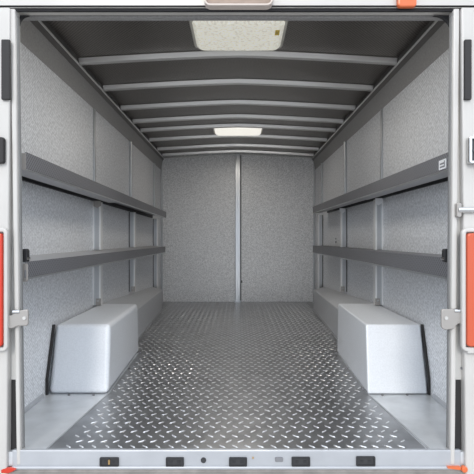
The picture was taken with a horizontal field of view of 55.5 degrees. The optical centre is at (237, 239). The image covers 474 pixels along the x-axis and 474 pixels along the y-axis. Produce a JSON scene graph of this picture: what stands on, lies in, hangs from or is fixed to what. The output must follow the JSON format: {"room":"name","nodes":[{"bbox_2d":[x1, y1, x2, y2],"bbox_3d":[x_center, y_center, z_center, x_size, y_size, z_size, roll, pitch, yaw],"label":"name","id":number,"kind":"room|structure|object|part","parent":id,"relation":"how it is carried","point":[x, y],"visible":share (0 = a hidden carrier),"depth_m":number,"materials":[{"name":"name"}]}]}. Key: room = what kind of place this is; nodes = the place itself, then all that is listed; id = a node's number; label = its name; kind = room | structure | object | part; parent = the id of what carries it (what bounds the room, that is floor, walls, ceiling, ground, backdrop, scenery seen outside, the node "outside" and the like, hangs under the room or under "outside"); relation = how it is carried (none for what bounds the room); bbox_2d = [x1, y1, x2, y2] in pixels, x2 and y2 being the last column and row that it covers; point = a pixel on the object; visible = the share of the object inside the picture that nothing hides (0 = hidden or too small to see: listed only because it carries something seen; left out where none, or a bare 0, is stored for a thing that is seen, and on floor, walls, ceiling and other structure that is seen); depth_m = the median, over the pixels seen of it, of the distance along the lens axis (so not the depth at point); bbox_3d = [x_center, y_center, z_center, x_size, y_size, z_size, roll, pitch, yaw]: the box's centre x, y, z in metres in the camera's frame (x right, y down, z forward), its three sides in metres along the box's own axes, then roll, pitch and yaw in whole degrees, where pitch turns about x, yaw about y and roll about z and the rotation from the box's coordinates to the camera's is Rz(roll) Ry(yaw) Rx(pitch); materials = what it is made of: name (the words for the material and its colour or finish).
{"room":"vehicle interior","nodes":[
{"label":"vehicle interior","id":0,"kind":"room"},
{"bbox_2d":[20,42,160,406],"bbox_3d":[-0.955,-0.129,3.578,0.040,1.863,3.865,0,0,0],"label":"wall","id":1,"kind":"structure","parent":0,"point":[56,122],"depth_m":2.48,"materials":[{"name":"grey metal"}]},
{"bbox_2d":[0,137,5,163],"bbox_3d":[-0.845,-0.313,1.575,0.056,0.092,0.020,0,0,0],"label":"block","id":2,"kind":"object","parent":1,"relation":"attached to","point":[2,140],"visible":1,"depth_m":1.57,"materials":[{"name":"grey rubber"}]},
{"bbox_2d":[0,228,8,350],"bbox_3d":[-0.863,0.173,1.570,0.120,0.429,0.028,0,0,0],"label":"tail light","id":3,"kind":"object","parent":1,"relation":"attached to","point":[4,238],"visible":1,"depth_m":1.57,"materials":[{"name":"red plastic"}]},
{"bbox_2d":[1,39,10,99],"bbox_3d":[-0.814,-0.597,1.579,0.030,0.211,0.012,0,0,0],"label":"pad","id":4,"kind":"object","parent":1,"relation":"attached to","point":[5,43],"visible":1,"depth_m":1.57,"materials":[{"name":"grey rubber"}]},
{"bbox_2d":[0,8,12,473],"bbox_3d":[-0.911,0.137,1.607,0.217,1.913,0.045,0,0,0],"label":"trim","id":5,"kind":"structure","parent":1,"relation":"attached to","point":[6,169],"depth_m":1.58,"materials":[{"name":"white metal"}]},
{"bbox_2d":[9,309,28,328],"bbox_3d":[-0.778,0.278,1.581,0.084,0.068,0.015,0,0,0],"label":"latch","id":6,"kind":"object","parent":5,"relation":"attached to","point":[19,317],"depth_m":1.58,"materials":[{"name":"silver metal"}]},
{"bbox_2d":[11,182,15,379],"bbox_3d":[-0.801,-0.160,1.621,0.041,1.320,0.018,0,0,0],"label":"trim","id":7,"kind":"structure","parent":1,"relation":"attached to","point":[13,370],"depth_m":1.61,"materials":[{"name":"silver metal"}]},
{"bbox_2d":[11,380,16,449],"bbox_3d":[-0.801,0.650,1.623,0.041,0.300,0.014,0,0,0],"label":"trim","id":8,"kind":"structure","parent":1,"relation":"attached to","point":[13,382],"depth_m":1.62,"materials":[{"name":"grey rubber"}]},
{"bbox_2d":[11,9,24,464],"bbox_3d":[-0.789,-0.011,1.611,0.038,1.617,0.038,0,0,0],"label":"trim","id":9,"kind":"structure","parent":1,"relation":"attached to","point":[14,61],"depth_m":1.59,"materials":[{"name":"white metal"}]},
{"bbox_2d":[20,63,22,246],"bbox_3d":[-0.889,-0.114,1.637,0.221,1.833,0.015,0,0,0],"label":"trim","id":10,"kind":"structure","parent":1,"relation":"attached to","point":[20,63],"depth_m":1.64,"materials":[{"name":"silver metal"}]},
{"bbox_2d":[20,15,29,24],"bbox_3d":[-0.777,-0.797,1.638,0.035,0.035,0.012,0,0,0],"label":"trim","id":11,"kind":"structure","parent":1,"relation":"attached to","point":[22,17],"depth_m":1.64,"materials":[{"name":"grey metal"}]},
{"bbox_2d":[24,394,43,412],"bbox_3d":[-0.930,0.743,1.905,0.010,0.020,0.490,0,0,0],"label":"baseboard","id":12,"kind":"structure","parent":1,"relation":"attached to","point":[29,406],"depth_m":2.04,"materials":[{"name":"grey metal"}]},
{"bbox_2d":[20,21,161,169],"bbox_3d":[-0.924,-0.943,3.558,0.022,0.185,3.823,0,0,0],"label":"trim","id":13,"kind":"structure","parent":1,"relation":"attached to","point":[31,37],"depth_m":2.56,"materials":[{"name":"grey metal"}]},
{"bbox_2d":[22,152,165,217],"bbox_3d":[-0.853,-0.263,3.253,0.161,0.118,3.214,0,0,0],"label":"wall shelf","id":14,"kind":"object","parent":1,"relation":"attached to","point":[36,170],"visible":0.92,"depth_m":2.26,"materials":[{"name":"metal"}]},
{"bbox_3d":[-0.838,-0.287,1.646,0.124,0.061,0.001,0,0,0],"label":"plate","id":15,"kind":"part","parent":14,"relation":"part of","materials":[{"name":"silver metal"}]},
{"bbox_2d":[23,246,165,281],"bbox_3d":[-0.850,0.092,3.219,0.166,0.120,3.162,0,0,0],"label":"wall shelf","id":16,"kind":"object","parent":1,"relation":"attached to","point":[35,266],"visible":0.8,"depth_m":2.20,"materials":[{"name":"metal"}]},
{"bbox_2d":[30,21,163,160],"bbox_3d":[-0.906,-0.997,3.558,0.011,0.074,3.823,0,0,0],"label":"trim","id":17,"kind":"structure","parent":1,"relation":"attached to","point":[36,24],"depth_m":2.68,"materials":[{"name":"grey metal"}]},
{"bbox_2d":[93,109,102,304],"bbox_3d":[-0.908,-0.213,2.917,0.051,1.269,0.053,0,0,0],"label":"wall post","id":18,"kind":"object","parent":1,"relation":"attached to","point":[97,212],"visible":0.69,"depth_m":2.90,"materials":[{"name":"grey metal"}]},
{"bbox_3d":[-0.929,-0.568,2.915,0.009,0.560,0.030,0,0,0],"label":"post","id":19,"kind":"part","parent":18,"relation":"part of","materials":[{"name":"grey metal"}]},
{"bbox_3d":[-0.911,0.256,2.920,0.045,0.330,0.040,0,0,0],"label":"post","id":20,"kind":"part","parent":18,"relation":"part of","materials":[{"name":"grey metal"}]},
{"bbox_3d":[-0.911,-0.091,2.920,0.045,0.310,0.040,0,0,0],"label":"post","id":21,"kind":"part","parent":18,"relation":"part of","materials":[{"name":"grey metal"}]},
{"bbox_2d":[129,141,135,291],"bbox_3d":[-0.908,-0.203,3.877,0.051,1.291,0.053,0,0,0],"label":"wall post","id":22,"kind":"object","parent":1,"relation":"attached to","point":[132,215],"visible":0.75,"depth_m":3.86,"materials":[{"name":"grey metal"}]},
{"bbox_3d":[-0.923,-0.565,3.875,0.021,0.566,0.030,0,0,0],"label":"post","id":23,"kind":"part","parent":22,"relation":"part of","materials":[{"name":"grey metal"}]},
{"bbox_3d":[-0.911,0.267,3.880,0.045,0.352,0.040,0,0,0],"label":"post","id":24,"kind":"part","parent":22,"relation":"part of","materials":[{"name":"grey metal"}]},
{"bbox_3d":[-0.911,-0.088,3.880,0.045,0.304,0.040,0,0,0],"label":"post","id":25,"kind":"part","parent":22,"relation":"part of","materials":[{"name":"grey metal"}]},
{"bbox_2d":[153,163,157,287],"bbox_3d":[-0.909,-0.049,4.966,0.049,1.598,0.053,0,0,0],"label":"wall post","id":26,"kind":"object","parent":1,"relation":"attached to","point":[155,221],"visible":0.63,"depth_m":4.95,"materials":[{"name":"grey metal"}]},
{"bbox_3d":[-0.923,-0.562,4.965,0.021,0.573,0.030,0,0,0],"label":"post","id":27,"kind":"part","parent":26,"relation":"part of","materials":[{"name":"grey metal"}]},
{"bbox_3d":[-0.911,0.420,4.970,0.045,0.659,0.040,0,0,0],"label":"post","id":28,"kind":"part","parent":26,"relation":"part of","materials":[{"name":"grey metal"}]},
{"bbox_3d":[-0.911,-0.085,4.970,0.045,0.297,0.040,0,0,0],"label":"post","id":29,"kind":"part","parent":26,"relation":"part of","materials":[{"name":"grey metal"}]},
{"bbox_2d":[23,15,442,20],"bbox_3d":[0.000,-0.846,1.675,1.800,0.048,0.030,0,0,0],"label":"trim","id":30,"kind":"structure","parent":1,"relation":"attached to","point":[32,17],"depth_m":1.67,"materials":[{"name":"grey metal"}]},
{"bbox_2d":[12,449,460,468],"bbox_3d":[-0.005,0.778,1.599,1.590,0.066,0.022,0,0,0],"label":"door sill","id":31,"kind":"structure","parent":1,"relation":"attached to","point":[29,458],"depth_m":1.59,"materials":[{"name":"silver metal"}]},
{"bbox_2d":[1,467,15,472],"bbox_3d":[-0.807,0.811,1.588,0.052,0.019,0.012,0,0,0],"label":"reflector","id":32,"kind":"object","parent":31,"relation":"attached to","point":[8,469],"visible":1,"depth_m":1.58,"materials":[{"name":"red plastic"}]},
{"bbox_3d":[0.145,0.776,1.593,0.028,0.016,0.005,0,0,0],"label":"keyhole plate","id":33,"kind":"part","parent":31,"relation":"part of","materials":[{"name":"grey metal"}]},
{"bbox_2d":[447,465,467,472],"bbox_3d":[0.773,0.807,1.586,0.069,0.022,0.016,0,0,0],"label":"pin","id":34,"kind":"object","parent":31,"relation":"attached to","point":[463,468],"visible":1,"depth_m":1.58,"materials":[{"name":"orange plastic"}]},
{"bbox_2d":[0,0,473,14],"bbox_3d":[0.000,-0.990,1.617,2.040,0.340,0.055,0,0,0],"label":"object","id":35,"kind":"structure","parent":1,"relation":"attached to","point":[12,4],"depth_m":1.59,"materials":[{"name":"white metal"}]},
{"bbox_2d":[15,9,459,11],"bbox_3d":[-0.005,-0.817,1.604,1.590,0.006,0.016,0,0,0],"label":"trim","id":36,"kind":"structure","parent":1,"relation":"attached to","point":[17,10],"depth_m":1.60,"materials":[{"name":"black rubber"}]},
{"bbox_2d":[204,0,272,9],"bbox_3d":[0.002,-0.887,1.572,0.239,0.151,0.034,0,0,0],"label":"light","id":37,"kind":"object","parent":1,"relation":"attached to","point":[209,4],"visible":1,"depth_m":1.58,"materials":[{"name":"beige plastic"}]},
{"bbox_2d":[396,0,416,8],"bbox_3d":[0.591,-0.862,1.580,0.067,0.095,0.020,0,0,0],"label":"marker light","id":38,"kind":"object","parent":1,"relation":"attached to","point":[401,4],"visible":1,"depth_m":1.57,"materials":[{"name":"orange plastic"}]},
{"bbox_2d":[433,15,448,26],"bbox_3d":[0.744,-0.782,1.638,0.065,0.065,0.012,0,0,0],"label":"trim","id":39,"kind":"structure","parent":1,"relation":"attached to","point":[445,18],"depth_m":1.63,"materials":[{"name":"grey metal"}]},
{"bbox_2d":[446,9,458,464],"bbox_3d":[0.768,-0.011,1.611,0.033,1.617,0.038,0,0,0],"label":"trim","id":40,"kind":"structure","parent":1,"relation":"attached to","point":[455,13],"depth_m":1.59,"materials":[{"name":"white metal"}]},
{"bbox_2d":[441,309,460,329],"bbox_3d":[0.764,0.279,1.581,0.100,0.074,0.015,0,0,0],"label":"latch","id":41,"kind":"object","parent":40,"relation":"attached to","point":[450,318],"depth_m":1.58,"materials":[{"name":"silver metal"}]},
{"bbox_2d":[9,302,463,465],"bbox_3d":[0.000,0.775,3.535,1.870,0.055,3.870,0,0,0],"label":"floor","id":42,"kind":"structure","parent":0,"point":[205,375],"depth_m":2.13,"materials":[{"name":"grey metal"}]},
{"bbox_2d":[46,304,140,395],"bbox_3d":[-0.776,0.589,2.598,0.314,0.326,0.844,0,0,0],"label":"wheel well cover","id":43,"kind":"object","parent":42,"relation":"on","point":[92,348],"visible":0.98,"depth_m":2.25,"materials":[{"name":"metal"}]},
{"bbox_2d":[103,287,162,340],"bbox_3d":[-0.829,0.590,3.947,0.207,0.319,1.825,0,0,0],"label":"cover","id":44,"kind":"object","parent":42,"relation":"on","point":[148,301],"visible":0.48,"depth_m":3.83,"materials":[{"name":"metal"}]},
{"bbox_2d":[8,466,464,473],"bbox_3d":[0.000,0.892,1.647,2.100,0.162,0.105,0,0,0],"label":"bumper cover","id":45,"kind":"object","parent":42,"relation":"attached to","point":[17,471],"visible":0.4,"depth_m":1.59,"materials":[{"name":"metal"}]},
{"bbox_2d":[313,287,372,340],"bbox_3d":[0.829,0.590,3.947,0.207,0.319,1.825,0,0,0],"label":"cover","id":46,"kind":"object","parent":42,"relation":"on","point":[326,300],"visible":0.48,"depth_m":3.83,"materials":[{"name":"metal"}]},
{"bbox_2d":[335,304,429,395],"bbox_3d":[0.776,0.589,2.598,0.314,0.326,0.844,0,0,0],"label":"wheel well cover","id":47,"kind":"object","parent":42,"relation":"on","point":[383,348],"visible":0.95,"depth_m":2.25,"materials":[{"name":"metal"}]},
{"bbox_2d":[46,21,429,153],"bbox_3d":[0.000,-1.073,3.555,1.940,0.100,3.910,0,0,0],"label":"ceiling","id":48,"kind":"structure","parent":0,"point":[84,38],"depth_m":2.81,"materials":[{"name":"grey metal"}]},
{"bbox_2d":[78,51,397,64],"bbox_3d":[0.000,-1.035,2.560,1.800,0.075,0.053,0,0,0],"label":"rib","id":49,"kind":"object","parent":48,"relation":"attached to","point":[189,54],"visible":0.94,"depth_m":2.54,"materials":[{"name":"silver metal"}]},
{"bbox_2d":[103,78,372,90],"bbox_3d":[0.000,-1.035,3.010,1.800,0.075,0.053,0,0,0],"label":"rib","id":50,"kind":"object","parent":48,"relation":"attached to","point":[235,81],"visible":1,"depth_m":2.99,"materials":[{"name":"silver metal"}]},
{"bbox_2d":[120,100,355,110],"bbox_3d":[0.000,-1.035,3.460,1.800,0.075,0.053,0,0,0],"label":"rib","id":51,"kind":"object","parent":48,"relation":"attached to","point":[211,102],"visible":1,"depth_m":3.44,"materials":[{"name":"silver metal"}]},
{"bbox_2d":[132,114,343,123],"bbox_3d":[0.000,-1.035,3.850,1.800,0.075,0.053,0,0,0],"label":"rib","id":52,"kind":"object","parent":48,"relation":"attached to","point":[219,116],"visible":1,"depth_m":3.83,"materials":[{"name":"silver metal"}]},
{"bbox_2d":[140,123,335,131],"bbox_3d":[0.000,-1.035,4.160,1.800,0.075,0.053,0,0,0],"label":"rib","id":53,"kind":"object","parent":48,"relation":"attached to","point":[232,125],"visible":1,"depth_m":4.14,"materials":[{"name":"silver metal"}]},
{"bbox_2d":[149,134,326,141],"bbox_3d":[0.000,-1.035,4.560,1.800,0.075,0.053,0,0,0],"label":"rib","id":54,"kind":"object","parent":48,"relation":"attached to","point":[213,135],"visible":0.91,"depth_m":4.54,"materials":[{"name":"silver metal"}]},
{"bbox_2d":[157,143,318,150],"bbox_3d":[0.000,-1.035,5.020,1.800,0.075,0.053,0,0,0],"label":"rib","id":55,"kind":"object","parent":48,"relation":"attached to","point":[234,144],"visible":1,"depth_m":5.00,"materials":[{"name":"silver metal"}]},
{"bbox_2d":[162,150,313,156],"bbox_3d":[0.000,-1.035,5.370,1.800,0.075,0.053,0,0,0],"label":"rib","id":56,"kind":"object","parent":48,"relation":"attached to","point":[216,151],"visible":1,"depth_m":5.35,"materials":[{"name":"silver metal"}]},
{"bbox_2d":[213,128,262,135],"bbox_3d":[0.000,-1.054,4.340,0.490,0.036,0.310,0,0,0],"label":"recessed light","id":57,"kind":"object","parent":48,"relation":"in","point":[218,131],"visible":0.78,"depth_m":4.31,"materials":[{"name":"white plastic"}]},
{"bbox_2d":[189,21,287,50],"bbox_3d":[0.003,-1.053,2.312,0.490,0.038,0.355,0,0,0],"label":"recessed light","id":58,"kind":"object","parent":48,"relation":"in","point":[207,35],"visible":0.8,"depth_m":2.28,"materials":[{"name":"white plastic"}]},
{"bbox_2d":[163,153,312,301],"bbox_3d":[0.000,-0.141,5.490,1.870,1.888,0.040,0,0,0],"label":"wall","id":59,"kind":"structure","parent":0,"point":[276,192],"depth_m":5.47,"materials":[{"name":"grey metal"}]},
{"bbox_2d":[161,161,162,301],"bbox_3d":[-0.923,-0.116,5.458,0.021,1.729,0.021,0,0,0],"label":"post","id":60,"kind":"object","parent":59,"relation":"attached to","point":[162,161],"visible":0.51,"depth_m":5.45,"materials":[{"name":"grey metal"}]},
{"bbox_2d":[234,154,241,301],"bbox_3d":[0.004,-0.145,5.444,0.097,1.790,0.049,0,0,0],"label":"post","id":61,"kind":"object","parent":59,"relation":"attached to","point":[238,281],"visible":1,"depth_m":5.44,"materials":[{"name":"grey metal"}]},
{"bbox_3d":[-0.004,-0.145,5.455,0.063,1.789,0.029,0,0,0],"label":"post","id":62,"kind":"part","parent":61,"relation":"part of","materials":[{"name":"grey metal"}]},
{"bbox_2d":[165,154,310,158],"bbox_3d":[0.000,-1.016,5.462,1.780,0.052,0.014,0,0,0],"label":"trim","id":63,"kind":"structure","parent":59,"relation":"attached to","point":[226,154],"depth_m":5.46,"materials":[{"name":"silver metal"}]},
{"bbox_2d":[313,161,314,301],"bbox_3d":[0.923,-0.116,5.458,0.021,1.729,0.021,0,0,0],"label":"post","id":64,"kind":"object","parent":59,"relation":"attached to","point":[313,161],"visible":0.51,"depth_m":5.45,"materials":[{"name":"grey metal"}]},
{"bbox_2d":[315,49,448,402],"bbox_3d":[0.955,-0.129,3.578,0.040,1.863,3.865,0,0,0],"label":"wall","id":65,"kind":"structure","parent":0,"point":[415,122],"depth_m":2.56,"materials":[{"name":"grey metal"}]},
{"bbox_2d":[318,163,322,287],"bbox_3d":[0.909,-0.049,4.966,0.049,1.598,0.053,0,0,0],"label":"wall post","id":66,"kind":"object","parent":65,"relation":"attached to","point":[320,217],"visible":0.59,"depth_m":4.95,"materials":[{"name":"grey metal"}]},
{"bbox_3d":[0.911,0.420,4.970,0.045,0.659,0.040,0,0,0],"label":"post","id":67,"kind":"part","parent":66,"relation":"part of","materials":[{"name":"grey metal"}]},
{"bbox_3d":[0.911,-0.106,4.970,0.045,0.340,0.040,0,0,0],"label":"post","id":68,"kind":"part","parent":66,"relation":"part of","materials":[{"name":"grey metal"}]},
{"bbox_3d":[0.923,-0.583,4.965,0.021,0.530,0.030,0,0,0],"label":"post","id":69,"kind":"part","parent":66,"relation":"part of","materials":[{"name":"grey metal"}]},
{"bbox_2d":[340,141,346,291],"bbox_3d":[0.908,-0.203,3.877,0.051,1.291,0.053,0,0,0],"label":"wall post","id":70,"kind":"object","parent":65,"relation":"attached to","point":[343,216],"visible":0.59,"depth_m":3.86,"materials":[{"name":"grey metal"}]},
{"bbox_3d":[0.911,0.267,3.880,0.045,0.352,0.040,0,0,0],"label":"post","id":71,"kind":"part","parent":70,"relation":"part of","materials":[{"name":"grey metal"}]},
{"bbox_3d":[0.911,-0.102,3.880,0.045,0.333,0.040,0,0,0],"label":"post","id":72,"kind":"part","parent":70,"relation":"part of","materials":[{"name":"grey metal"}]},
{"bbox_3d":[0.923,-0.579,3.875,0.021,0.537,0.030,0,0,0],"label":"post","id":73,"kind":"part","parent":70,"relation":"part of","materials":[{"name":"grey metal"}]},
{"bbox_2d":[373,109,382,304],"bbox_3d":[0.908,-0.213,2.917,0.051,1.269,0.053,0,0,0],"label":"wall post","id":74,"kind":"object","parent":65,"relation":"attached to","point":[377,209],"visible":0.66,"depth_m":2.90,"materials":[{"name":"grey metal"}]},
{"bbox_3d":[0.911,0.256,2.920,0.045,0.330,0.040,0,0,0],"label":"post","id":75,"kind":"part","parent":74,"relation":"part of","materials":[{"name":"grey metal"}]},
{"bbox_3d":[0.911,-0.099,2.920,0.045,0.326,0.040,0,0,0],"label":"post","id":76,"kind":"part","parent":74,"relation":"part of","materials":[{"name":"grey metal"}]},
{"bbox_3d":[0.929,-0.576,2.915,0.009,0.544,0.030,0,0,0],"label":"post","id":77,"kind":"part","parent":74,"relation":"part of","materials":[{"name":"grey metal"}]},
{"bbox_2d":[312,21,444,160],"bbox_3d":[0.906,-0.997,3.558,0.011,0.074,3.823,0,0,0],"label":"trim","id":78,"kind":"structure","parent":65,"relation":"attached to","point":[438,24],"depth_m":2.68,"materials":[{"name":"grey metal"}]},
{"bbox_2d":[313,245,446,278],"bbox_3d":[0.844,0.089,3.154,0.179,0.113,3.013,0,0,0],"label":"wall shelf","id":79,"kind":"object","parent":65,"relation":"attached to","point":[435,265],"visible":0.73,"depth_m":2.23,"materials":[{"name":"metal"}]},
{"bbox_2d":[313,152,447,212],"bbox_3d":[0.853,-0.282,3.153,0.161,0.123,3.014,0,0,0],"label":"wall shelf","id":80,"kind":"object","parent":65,"relation":"attached to","point":[433,171],"visible":0.85,"depth_m":2.31,"materials":[{"name":"metal"}]},
{"bbox_2d":[314,22,448,169],"bbox_3d":[0.924,-0.943,3.558,0.022,0.185,3.823,0,0,0],"label":"trim","id":81,"kind":"structure","parent":65,"relation":"attached to","point":[437,44],"depth_m":2.63,"materials":[{"name":"grey metal"}]},
{"bbox_2d":[432,394,445,408],"bbox_3d":[0.930,0.743,1.905,0.010,0.020,0.490,0,0,0],"label":"baseboard","id":82,"kind":"structure","parent":65,"relation":"attached to","point":[436,398],"depth_m":2.08,"materials":[{"name":"grey metal"}]},
{"bbox_2d":[455,92,460,379],"bbox_3d":[0.787,-0.160,1.621,0.045,1.320,0.018,0,0,0],"label":"trim","id":83,"kind":"structure","parent":65,"relation":"attached to","point":[458,347],"depth_m":1.61,"materials":[{"name":"silver metal"}]},
{"bbox_2d":[455,380,461,449],"bbox_3d":[0.787,0.650,1.623,0.045,0.300,0.014,0,0,0],"label":"trim","id":84,"kind":"structure","parent":65,"relation":"attached to","point":[457,382],"depth_m":1.62,"materials":[{"name":"grey rubber"}]},
{"bbox_2d":[455,203,473,216],"bbox_3d":[0.819,-0.105,1.581,0.104,0.050,0.023,0,0,0],"label":"rod","id":85,"kind":"object","parent":65,"relation":"attached to","point":[459,209],"visible":1,"depth_m":1.57,"materials":[{"name":"silver metal"}]},
{"bbox_3d":[0.821,-0.105,1.580,0.100,0.022,0.022,0,0,0],"label":"rod","id":86,"kind":"part","parent":85,"relation":"part of","materials":[{"name":"silver metal"}]},
{"bbox_2d":[458,8,473,473],"bbox_3d":[0.903,0.137,1.607,0.233,1.913,0.045,0,0,0],"label":"trim","id":87,"kind":"structure","parent":65,"relation":"attached to","point":[466,15],"depth_m":1.58,"materials":[{"name":"white metal"}]},
{"bbox_2d":[460,228,473,350],"bbox_3d":[0.841,0.173,1.571,0.120,0.429,0.026,0,0,0],"label":"tail light","id":88,"kind":"object","parent":65,"relation":"attached to","point":[466,240],"visible":1,"depth_m":1.56,"materials":[{"name":"red plastic"},{"name":"clear plastic"}]},
{"bbox_2d":[464,39,471,99],"bbox_3d":[0.806,-0.597,1.579,0.025,0.211,0.012,0,0,0],"label":"pad","id":89,"kind":"object","parent":65,"relation":"attached to","point":[467,42],"visible":1,"depth_m":1.57,"materials":[{"name":"grey rubber"}]},
{"bbox_2d":[466,136,473,163],"bbox_3d":[0.838,-0.313,1.571,0.070,0.095,0.026,0,0,0],"label":"chrome catch","id":90,"kind":"object","parent":65,"relation":"attached to","point":[470,140],"visible":1,"depth_m":1.57,"materials":[{"name":"grey metal"}]}
]}

